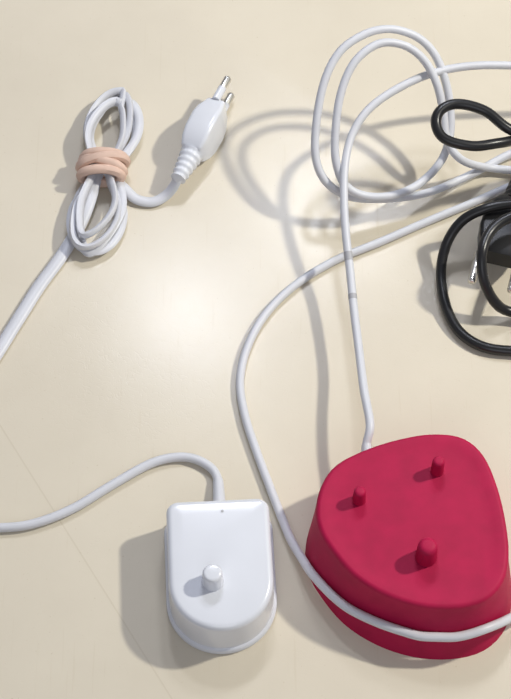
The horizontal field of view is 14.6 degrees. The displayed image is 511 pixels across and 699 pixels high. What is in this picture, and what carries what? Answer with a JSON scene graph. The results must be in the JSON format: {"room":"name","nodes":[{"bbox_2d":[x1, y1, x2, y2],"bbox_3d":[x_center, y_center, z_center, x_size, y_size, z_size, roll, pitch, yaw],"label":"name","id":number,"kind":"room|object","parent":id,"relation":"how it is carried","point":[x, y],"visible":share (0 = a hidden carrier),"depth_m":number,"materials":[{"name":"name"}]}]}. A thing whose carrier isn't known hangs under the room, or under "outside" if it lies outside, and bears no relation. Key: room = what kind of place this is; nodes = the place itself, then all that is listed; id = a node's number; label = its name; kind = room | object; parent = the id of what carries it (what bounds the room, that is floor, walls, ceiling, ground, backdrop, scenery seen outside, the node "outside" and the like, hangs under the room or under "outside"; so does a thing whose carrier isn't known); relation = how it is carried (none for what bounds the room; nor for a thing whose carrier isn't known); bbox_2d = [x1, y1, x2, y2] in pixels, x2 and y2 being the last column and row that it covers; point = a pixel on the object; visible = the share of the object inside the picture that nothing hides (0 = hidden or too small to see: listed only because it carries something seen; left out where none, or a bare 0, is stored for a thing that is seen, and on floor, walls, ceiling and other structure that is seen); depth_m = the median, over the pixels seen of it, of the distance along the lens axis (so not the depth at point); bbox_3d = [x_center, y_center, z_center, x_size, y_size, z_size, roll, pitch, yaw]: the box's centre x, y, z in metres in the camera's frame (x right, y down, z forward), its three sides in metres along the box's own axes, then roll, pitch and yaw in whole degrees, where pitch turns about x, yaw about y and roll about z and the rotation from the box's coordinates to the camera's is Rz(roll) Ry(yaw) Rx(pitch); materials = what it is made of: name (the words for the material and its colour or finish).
{"room":"tabletop","nodes":[
{"label":"tabletop","id":0,"kind":"room"},
{"bbox_2d":[0,0,510,698],"bbox_3d":[0.050,-0.095,1.002,1.800,0.030,1.400,0,59,0],"label":"table","id":1,"kind":"object","parent":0,"point":[129,355],"visible":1,"depth_m":0.94,"materials":[{"name":"laminate"}]},
{"bbox_2d":[75,147,130,187],"bbox_3d":[-0.074,-0.089,0.970,0.027,0.018,0.015,0,59,0],"label":"rubber band","id":2,"kind":"object","parent":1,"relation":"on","point":[115,162],"visible":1,"depth_m":0.96,"materials":[{"name":"beige rubber"}]},
{"bbox_2d":[0,76,234,359],"bbox_3d":[-0.082,-0.046,0.943,0.067,0.021,0.237,20,61,11],"label":"power cable","id":3,"kind":"object","parent":1,"relation":"on","point":[204,131],"visible":1,"depth_m":0.97,"materials":[{"name":"white plastic"}]},
{"bbox_2d":[0,452,276,653],"bbox_3d":[-0.071,0.064,0.870,0.183,0.033,0.085,19,61,11],"label":"charger","id":4,"kind":"object","parent":1,"relation":"on","point":[221,593],"visible":1,"depth_m":0.85,"materials":[{"name":"white plastic"}]},
{"bbox_2d":[236,25,510,641],"bbox_3d":[0.072,-0.016,0.901,0.158,0.062,0.301,6,59,4],"label":"charging cable","id":5,"kind":"object","parent":1,"relation":"on","point":[346,192],"visible":0.95,"depth_m":0.94,"materials":[{"name":"white plastic"}]},
{"bbox_2d":[305,434,510,659],"bbox_3d":[0.066,0.081,0.855,0.089,0.041,0.093,0,59,0],"label":"dock","id":6,"kind":"object","parent":1,"relation":"on","point":[411,532],"depth_m":0.85,"materials":[{"name":"red plastic"}]},
{"bbox_2d":[431,99,510,355],"bbox_3d":[0.126,-0.058,0.929,0.090,0.057,0.112,0,59,0],"label":"power cable","id":7,"kind":"object","parent":1,"relation":"on","point":[494,233],"visible":1,"depth_m":0.93,"materials":[{"name":"black plastic"}]}
]}

